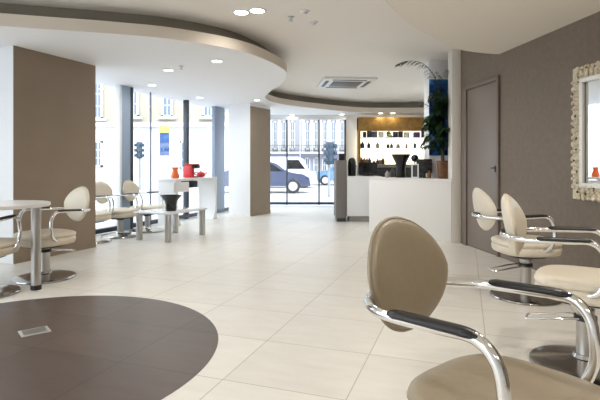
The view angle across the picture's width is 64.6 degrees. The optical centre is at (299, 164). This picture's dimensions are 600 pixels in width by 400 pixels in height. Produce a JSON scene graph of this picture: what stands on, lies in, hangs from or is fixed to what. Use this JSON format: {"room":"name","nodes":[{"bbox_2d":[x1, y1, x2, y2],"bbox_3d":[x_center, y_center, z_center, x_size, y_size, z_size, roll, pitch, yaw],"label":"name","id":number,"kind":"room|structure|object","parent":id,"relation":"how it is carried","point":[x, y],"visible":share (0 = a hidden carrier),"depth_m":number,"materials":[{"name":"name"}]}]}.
{"room":"salon","nodes":[
{"label":"salon","id":0,"kind":"room"},
{"bbox_2d":[0,45,95,263],"bbox_3d":[-3.565,-0.125,6.486,0.739,2.650,1.283,0,0,22],"label":"wall","id":1,"kind":"structure","parent":0,"point":[48,102],"depth_m":6.17,"materials":[{"name":"brown paint"}]},
{"bbox_2d":[0,0,458,114],"bbox_3d":[-0.950,-1.870,5.200,10.700,0.200,18.000,0,0,0],"label":"ceiling","id":2,"kind":"structure","parent":0,"point":[350,38],"depth_m":6.54,"materials":[{"name":"white paint"}]},
{"bbox_2d":[211,60,222,62],"bbox_3d":[-1.157,-1.446,6.620,0.176,0.008,0.176,0,0,0],"label":"recessed light","id":3,"kind":"object","parent":2,"relation":"in","point":[215,61],"visible":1,"depth_m":6.64,"materials":[{"name":"white"}]},
{"bbox_2d":[232,9,249,15],"bbox_3d":[-0.680,-1.765,5.500,0.211,0.010,0.211,0,0,0],"label":"recessed light","id":4,"kind":"object","parent":2,"relation":"in","point":[241,12],"visible":1,"depth_m":5.50,"materials":[{"name":"white"}]},
{"bbox_2d":[248,7,265,13],"bbox_3d":[-0.490,-1.765,5.440,0.211,0.010,0.211,0,0,0],"label":"recessed light","id":5,"kind":"object","parent":2,"relation":"in","point":[256,10],"visible":1,"depth_m":5.43,"materials":[{"name":"white"}]},
{"bbox_2d":[300,9,309,14],"bbox_3d":[0.057,-1.751,5.460,0.110,0.038,0.110,0,0,0],"label":"smoke detector","id":6,"kind":"object","parent":2,"relation":"attached to","point":[304,11],"visible":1,"depth_m":5.43,"materials":[{"name":"white plastic"}]},
{"bbox_2d":[316,77,377,88],"bbox_3d":[0.970,-1.745,10.150,1.100,0.050,1.200,0,0,-6],"label":"air conditioner","id":7,"kind":"object","parent":2,"relation":"attached to","point":[326,82],"visible":1,"depth_m":9.91,"materials":[{"name":"white plastic"}]},
{"bbox_2d":[329,81,362,86],"bbox_3d":[0.970,-1.726,10.150,0.620,0.012,0.620,0,0,-6],"label":"grille","id":8,"kind":"object","parent":7,"relation":"attached to","point":[333,83],"depth_m":10.08,"materials":[{"name":"grey plastic"}]},
{"bbox_2d":[229,103,270,215],"bbox_3d":[-1.220,-0.125,11.622,0.639,2.650,0.860,0,0,29],"label":"column","id":9,"kind":"structure","parent":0,"point":[249,123],"depth_m":11.30,"materials":[{"name":"white paint"}]},
{"bbox_2d":[0,206,599,399],"bbox_3d":[-0.900,1.324,5.225,10.200,0.252,17.650,0,0,0],"label":"floor","id":10,"kind":"structure","parent":0,"point":[283,290],"depth_m":3.67,"materials":[{"name":"beige tile"}]},
{"bbox_2d":[0,215,21,298],"bbox_3d":[-2.953,0.722,4.335,0.620,0.955,0.787,0,0,3],"label":"chair","id":11,"kind":"object","parent":10,"relation":"on","point":[8,245],"visible":1,"depth_m":4.44,"materials":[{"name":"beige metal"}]},
{"bbox_2d":[0,200,50,290],"bbox_3d":[-3.435,0.786,4.600,1.930,0.828,0.880,0,0,0],"label":"work table","id":12,"kind":"object","parent":10,"relation":"on","point":[35,205],"visible":1,"depth_m":4.54,"materials":[{"name":"white laminate"}]},
{"bbox_2d":[18,326,51,337],"bbox_3d":[-1.905,1.194,3.410,0.190,0.007,0.150,0,0,-39],"label":"socket","id":13,"kind":"object","parent":10,"relation":"on","point":[44,329],"visible":1,"depth_m":3.40,"materials":[{"name":"silver metal"}]},
{"bbox_2d":[12,186,89,284],"bbox_3d":[-2.669,0.722,5.124,0.619,0.955,0.787,0,0,30],"label":"chair","id":14,"kind":"object","parent":10,"relation":"on","point":[76,204],"visible":0.91,"depth_m":5.01,"materials":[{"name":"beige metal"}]},
{"bbox_2d":[96,195,111,243],"bbox_3d":[-3.349,0.737,7.460,0.787,0.925,0.619,0,0,21],"label":"chair","id":15,"kind":"object","parent":10,"relation":"on","point":[101,216],"visible":0.21,"depth_m":7.40,"materials":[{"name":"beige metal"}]},
{"bbox_2d":[96,181,138,238],"bbox_3d":[-3.109,0.737,8.031,0.787,0.925,0.619,0,0,21],"label":"chair","id":16,"kind":"object","parent":10,"relation":"on","point":[119,214],"visible":0.82,"depth_m":7.96,"materials":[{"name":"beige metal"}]},
{"bbox_2d":[123,180,164,232],"bbox_3d":[-2.849,0.737,8.650,0.787,0.925,0.619,0,0,21],"label":"chair","id":17,"kind":"object","parent":10,"relation":"on","point":[129,186],"visible":0.68,"depth_m":8.59,"materials":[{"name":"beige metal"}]},
{"bbox_2d":[134,206,206,242],"bbox_3d":[-2.130,0.970,7.900,0.700,0.460,1.020,0,0,25],"label":"coffee table","id":18,"kind":"object","parent":10,"relation":"on","point":[160,211],"visible":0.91,"depth_m":7.61,"materials":[{"name":"white glass"}]},
{"bbox_2d":[160,194,181,210],"bbox_3d":[-2.086,0.614,7.680,0.350,0.253,0.350,0,0,0],"label":"vase","id":19,"kind":"object","parent":18,"relation":"on","point":[170,200],"visible":0.98,"depth_m":7.60,"materials":[{"name":"black"}]},
{"bbox_2d":[158,177,216,225],"bbox_3d":[-2.353,0.735,10.030,0.440,0.930,1.556,0,0,22],"label":"console table","id":20,"kind":"object","parent":10,"relation":"on","point":[207,186],"visible":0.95,"depth_m":10.04,"materials":[{"name":"white laminate"}]},
{"bbox_2d":[171,167,178,177],"bbox_3d":[-2.526,0.158,9.605,0.170,0.225,0.170,0,0,0],"label":"vase","id":21,"kind":"object","parent":20,"relation":"on","point":[175,174],"visible":0.88,"depth_m":9.55,"materials":[{"name":"orange ceramic"}]},
{"bbox_2d":[184,164,199,177],"bbox_3d":[-2.318,0.122,10.169,0.240,0.295,0.300,0,0,22],"label":"coffee machine","id":22,"kind":"object","parent":20,"relation":"on","point":[188,168],"visible":1,"depth_m":10.04,"materials":[{"name":"red plastic"}]},
{"bbox_2d":[194,170,206,176],"bbox_3d":[-2.188,0.195,10.483,0.201,0.150,0.272,0,0,-32],"label":"teapot","id":23,"kind":"object","parent":20,"relation":"on","point":[200,174],"visible":0.94,"depth_m":10.42,"materials":[{"name":"red ceramic"}]},
{"bbox_2d":[334,160,381,221],"bbox_3d":[1.245,0.550,10.340,0.970,1.300,0.660,0,0,0],"label":"counter","id":24,"kind":"object","parent":10,"relation":"on","point":[351,193],"depth_m":10.02,"materials":[{"name":"white paint"}]},
{"bbox_2d":[339,153,343,159],"bbox_3d":[0.900,-0.175,10.300,0.120,0.150,0.120,0,0,0],"label":"speaker","id":25,"kind":"object","parent":24,"relation":"on","point":[341,155],"visible":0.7,"depth_m":10.24},
{"bbox_2d":[348,158,355,175],"bbox_3d":[1.130,0.040,10.330,0.180,0.400,0.180,0,0,0],"label":"canister","id":26,"kind":"object","parent":24,"relation":"on","point":[351,162],"visible":0.94,"depth_m":10.26,"materials":[{"name":"black"}]},
{"bbox_2d":[358,162,376,175],"bbox_3d":[1.468,0.090,10.320,0.420,0.300,0.160,0,0,-6],"label":"screen","id":27,"kind":"object","parent":24,"relation":"on","point":[366,168],"visible":0.94,"depth_m":10.28,"materials":[{"name":"black"}]},
{"bbox_2d":[356,165,422,177],"bbox_3d":[2.550,0.603,12.880,2.000,1.195,0.680,0,0,0],"label":"counter","id":28,"kind":"object","parent":10,"relation":"on","point":[381,169],"depth_m":12.60,"materials":[{"name":"black"}]},
{"bbox_2d":[356,165,410,166],"bbox_3d":[2.550,0.030,12.880,2.000,0.050,0.680,0,0,0],"label":"countertop","id":29,"kind":"structure","parent":28,"relation":"on","point":[356,165],"depth_m":12.54,"materials":[{"name":"grey"}]},
{"bbox_2d":[369,177,451,242],"bbox_3d":[2.043,0.710,8.139,0.710,0.980,1.621,0,0,-42],"label":"reception desk","id":30,"kind":"object","parent":10,"relation":"on","point":[427,202],"visible":0.85,"depth_m":7.78,"materials":[{"name":"white"}]},
{"bbox_2d":[390,168,394,176],"bbox_3d":[1.654,0.140,8.529,0.090,0.160,0.089,0,0,0],"label":"bottle","id":31,"kind":"object","parent":30,"relation":"on","point":[392,173],"visible":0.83,"depth_m":8.49,"materials":[{"name":"grey glass"}]},
{"bbox_2d":[391,154,410,177],"bbox_3d":[1.764,0.016,8.305,0.332,0.409,0.332,0,0,0],"label":"vase","id":32,"kind":"object","parent":30,"relation":"on","point":[400,160],"visible":1,"depth_m":8.22,"materials":[{"name":"black ceramic"}]},
{"bbox_2d":[411,164,418,177],"bbox_3d":[1.932,0.100,7.971,0.122,0.241,0.025,0,0,22],"label":"photo frame","id":33,"kind":"object","parent":30,"relation":"on","point":[414,167],"visible":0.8,"depth_m":7.97,"materials":[{"name":"white paint"}]},
{"bbox_2d":[413,165,416,176],"bbox_3d":[1.933,0.100,7.975,0.085,0.200,0.010,0,0,22],"label":"picture","id":34,"kind":"object","parent":33,"relation":"attached to","point":[414,166],"depth_m":7.97,"materials":[{"name":"grey"}]},
{"bbox_2d":[411,155,418,163],"bbox_3d":[1.977,0.020,8.174,0.128,0.400,0.130,0,0,0],"label":"lamp","id":35,"kind":"object","parent":30,"relation":"on","point":[414,157],"visible":0.62,"depth_m":8.13,"materials":[{"name":"black metal"}]},
{"bbox_2d":[394,61,449,178],"bbox_3d":[1.988,-0.712,7.566,1.015,1.863,0.560,0,0,0],"label":"potted palm","id":36,"kind":"object","parent":30,"relation":"on","point":[435,125],"visible":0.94,"depth_m":7.53,"materials":[{"name":"green plant"}]},
{"bbox_2d":[436,161,447,178],"bbox_3d":[2.323,0.075,7.651,0.232,0.290,0.232,0,0,0],"label":"pot","id":37,"kind":"object","parent":36,"relation":"on","point":[442,166],"depth_m":7.56,"materials":[{"name":"orange ceramic"}]},
{"bbox_2d":[416,159,431,177],"bbox_3d":[2.102,0.060,8.002,0.199,0.320,0.222,0,0,-36],"label":"monitor","id":38,"kind":"object","parent":30,"relation":"on","point":[425,165],"visible":0.75,"depth_m":7.98,"materials":[{"name":"black"}]},
{"bbox_2d":[363,216,599,399],"bbox_3d":[0.562,0.692,1.427,0.619,1.015,0.787,0,0,-40],"label":"chair","id":39,"kind":"object","parent":10,"relation":"on","point":[407,269],"visible":1,"depth_m":1.50,"materials":[{"name":"beige leather"}]},
{"bbox_2d":[472,188,562,305],"bbox_3d":[1.970,0.702,4.327,0.787,0.995,0.619,0,0,-1],"label":"chair","id":40,"kind":"object","parent":10,"relation":"on","point":[485,213],"visible":0.68,"depth_m":4.17,"materials":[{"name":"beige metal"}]},
{"bbox_2d":[500,194,599,385],"bbox_3d":[1.630,0.692,2.878,0.787,1.015,0.619,0,0,34],"label":"chair","id":41,"kind":"object","parent":10,"relation":"on","point":[584,282],"visible":0.86,"depth_m":2.82,"materials":[{"name":"beige leather"}]},
{"bbox_2d":[346,115,423,175],"bbox_3d":[2.670,-0.285,13.975,2.660,2.970,0.150,0,0,0],"label":"wall","id":42,"kind":"structure","parent":0,"point":[351,122],"depth_m":13.90,"materials":[{"name":"white paint"}]},
{"bbox_2d":[270,115,346,204],"bbox_3d":[0.000,-0.155,13.900,2.750,2.650,0.120,0,0,0],"label":"window","id":43,"kind":"structure","parent":42,"relation":"in","point":[272,117],"depth_m":13.85,"materials":[{"name":"grey"}]},
{"bbox_2d":[424,60,447,177],"bbox_3d":[2.410,-0.285,8.160,0.480,2.970,0.300,0,0,0],"label":"wall column","id":44,"kind":"structure","parent":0,"point":[437,66],"depth_m":8.01,"materials":[{"name":"white paint"}]},
{"bbox_2d":[429,79,447,155],"bbox_3d":[2.385,-0.800,7.998,0.420,1.280,0.020,0,0,0],"label":"poster","id":45,"kind":"object","parent":44,"relation":"attached to","point":[432,87],"visible":0.29,"depth_m":7.99,"materials":[{"name":"blue paper"}]},
{"bbox_2d":[386,0,599,53],"bbox_3d":[1.894,-1.620,1.377,4.012,0.340,9.755,0,0,0],"label":"ceiling","id":46,"kind":"structure","parent":0,"point":[479,26],"depth_m":4.70,"materials":[{"name":"white paint"}]},
{"bbox_2d":[461,11,599,267],"bbox_3d":[3.236,-0.285,1.860,0.160,2.970,10.986,0,0,-7],"label":"wall","id":47,"kind":"structure","parent":0,"point":[536,75],"depth_m":5.33,"materials":[{"name":"paint"}]},
{"bbox_2d":[448,50,460,242],"bbox_3d":[2.410,-0.285,7.400,0.150,2.970,0.200,0,0,0],"label":"trim","id":48,"kind":"structure","parent":47,"relation":"attached to","point":[454,56],"depth_m":7.30,"materials":[{"name":"beige paint"}]},
{"bbox_2d":[462,75,499,256],"bbox_3d":[2.519,0.013,6.686,0.057,2.375,1.000,0,0,-7],"label":"door","id":49,"kind":"structure","parent":47,"relation":"in","point":[481,105],"depth_m":6.68,"materials":[{"name":"brown paint"}]},
{"bbox_2d":[501,253,543,269],"bbox_3d":[3.215,1.160,1.325,0.016,0.080,9.726,0,0,-7],"label":"baseboard","id":50,"kind":"structure","parent":47,"relation":"attached to","point":[536,266],"depth_m":5.80,"materials":[{"name":"brown paint"}]},
{"bbox_2d":[570,61,599,201],"bbox_3d":[2.828,-0.315,4.206,0.059,1.327,1.220,0,0,-7],"label":"wall mirror","id":51,"kind":"object","parent":47,"relation":"attached to","point":[585,90],"visible":1,"depth_m":4.62,"materials":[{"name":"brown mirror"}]},
{"bbox_2d":[585,79,599,183],"bbox_3d":[2.848,-0.315,4.208,0.012,1.030,0.920,0,0,-7],"label":"mirror glass","id":52,"kind":"object","parent":51,"relation":"attached to","point":[592,88],"depth_m":4.55,"materials":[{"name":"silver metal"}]},
{"bbox_3d":[3.344,-0.285,10.937,1.447,2.970,5.926,0,0,0],"label":"wall","id":53,"kind":"structure","parent":0,"visible":0},
{"bbox_2d":[357,117,423,164],"bbox_3d":[2.667,-0.667,13.550,2.054,1.355,0.320,0,0,0],"label":"display","id":54,"kind":"object","parent":53,"relation":"attached to","point":[364,124],"visible":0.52,"depth_m":13.55,"materials":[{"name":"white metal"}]},
{"bbox_2d":[367,131,371,136],"bbox_3d":[1.968,-0.872,13.500,0.128,0.180,0.140,0,0,0],"label":"product box","id":55,"kind":"object","parent":54,"relation":"on","point":[369,133],"visible":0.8,"depth_m":13.43,"materials":[{"name":"black cardboard"}]},
{"bbox_2d":[372,131,376,136],"bbox_3d":[2.117,-0.867,13.500,0.142,0.170,0.140,0,0,0],"label":"product box","id":56,"kind":"object","parent":54,"relation":"on","point":[374,133],"visible":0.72,"depth_m":13.43,"materials":[{"name":"blue cardboard"}]},
{"bbox_2d":[378,132,383,136],"bbox_3d":[2.302,-0.862,13.500,0.142,0.160,0.140,0,0,0],"label":"product box","id":57,"kind":"object","parent":54,"relation":"on","point":[380,134],"visible":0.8,"depth_m":13.43,"materials":[{"name":"white cardboard"}]},
{"bbox_2d":[361,148,423,148],"bbox_3d":[2.667,-0.475,13.550,1.894,0.014,0.260,0,0,0],"label":"shelf","id":58,"kind":"object","parent":54,"relation":"attached to","point":[361,148],"depth_m":13.47,"materials":[{"name":"white glass"}]},
{"bbox_2d":[361,137,423,137],"bbox_3d":[2.667,-0.775,13.550,1.894,0.014,0.260,0,0,0],"label":"shelf","id":59,"kind":"object","parent":54,"relation":"attached to","point":[361,137],"depth_m":13.42,"materials":[{"name":"white glass"}]},
{"bbox_2d":[404,132,409,136],"bbox_3d":[3.027,-0.857,13.500,0.142,0.150,0.140,0,0,0],"label":"product box","id":60,"kind":"object","parent":54,"relation":"on","point":[406,134],"visible":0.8,"depth_m":13.43,"materials":[{"name":"white cardboard"}]},
{"bbox_2d":[413,132,419,136],"bbox_3d":[3.311,-0.857,13.500,0.170,0.150,0.140,0,0,0],"label":"product box","id":61,"kind":"object","parent":54,"relation":"on","point":[415,134],"visible":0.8,"depth_m":13.43,"materials":[{"name":"purple cardboard"}]},
{"bbox_3d":[-5.198,-0.125,5.586,1.693,2.650,0.771,0,0,0],"label":"wall","id":62,"kind":"structure","parent":0,"visible":0},
{"bbox_2d":[96,85,228,233],"bbox_3d":[-2.816,-0.125,9.900,0.140,2.650,8.558,0,0,21],"label":"window","id":63,"kind":"structure","parent":62,"relation":"in","point":[123,94],"depth_m":8.88,"materials":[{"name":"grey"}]},
{"label":"outside","id":64,"kind":"structure","parent":0,"visible":0},
{"bbox_2d":[96,181,333,234],"bbox_3d":[-8.000,1.400,40.000,160.000,0.200,130.000,0,0,0],"label":"ground","id":65,"kind":"structure","parent":64,"point":[277,193],"depth_m":19.00,"materials":[{"name":"white concrete"}]},
{"bbox_2d":[134,142,144,189],"bbox_3d":[-8.267,0.057,24.456,0.494,2.486,0.356,0,0,-14],"label":"traffic light","id":66,"kind":"object","parent":65,"relation":"on","point":[138,145],"visible":0.99,"depth_m":24.36,"materials":[{"name":"grey"}]},
{"bbox_2d":[96,84,228,188],"bbox_3d":[-10.800,-4.400,28.890,14.100,11.400,6.320,0,0,0],"label":"building","id":67,"kind":"structure","parent":65,"relation":"on","point":[164,112],"depth_m":26.00,"materials":[{"name":"grey paint"}]},
{"bbox_2d":[159,126,169,177],"bbox_3d":[-5.705,-0.170,20.000,0.420,2.940,0.160,0,0,0],"label":"street sign","id":68,"kind":"object","parent":65,"relation":"on","point":[164,131],"visible":0.88,"depth_m":19.93,"materials":[{"name":"blue"}]},
{"bbox_2d":[225,162,309,192],"bbox_3d":[-1.630,0.570,22.500,4.220,1.460,1.830,0,0,0],"label":"parked car","id":69,"kind":"object","parent":65,"relation":"on","point":[277,172],"visible":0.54,"depth_m":21.65,"materials":[{"name":"blue paint"}]},
{"bbox_2d":[270,120,299,157],"bbox_3d":[-3.000,-3.700,40.625,6.000,10.000,6.750,0,0,0],"label":"house","id":70,"kind":"structure","parent":65,"relation":"on","point":[277,127],"depth_m":37.92,"materials":[{"name":"grey paint"}]},
{"bbox_2d":[270,157,316,187],"bbox_3d":[-0.878,0.418,27.500,3.655,1.763,1.606,0,0,0],"label":"van","id":71,"kind":"object","parent":65,"relation":"on","point":[295,164],"visible":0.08,"depth_m":26.77,"materials":[{"name":"white paint"}]},
{"bbox_2d":[300,120,343,180],"bbox_3d":[4.889,-3.700,40.625,9.730,10.000,6.750,0,0,0],"label":"house","id":72,"kind":"structure","parent":65,"relation":"on","point":[330,130],"depth_m":37.88,"materials":[{"name":"grey paint"}]},
{"bbox_2d":[315,165,333,184],"bbox_3d":[2.910,0.570,31.000,4.220,1.460,1.830,0,0,0],"label":"car","id":73,"kind":"object","parent":65,"relation":"on","point":[324,173],"visible":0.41,"depth_m":30.15,"materials":[{"name":"blue paint"}]},
{"bbox_2d":[323,142,336,196],"bbox_3d":[1.192,0.190,18.953,0.520,2.220,0.362,0,0,-14],"label":"traffic light","id":74,"kind":"object","parent":65,"relation":"on","point":[329,146],"visible":0.97,"depth_m":18.85,"materials":[{"name":"grey"}]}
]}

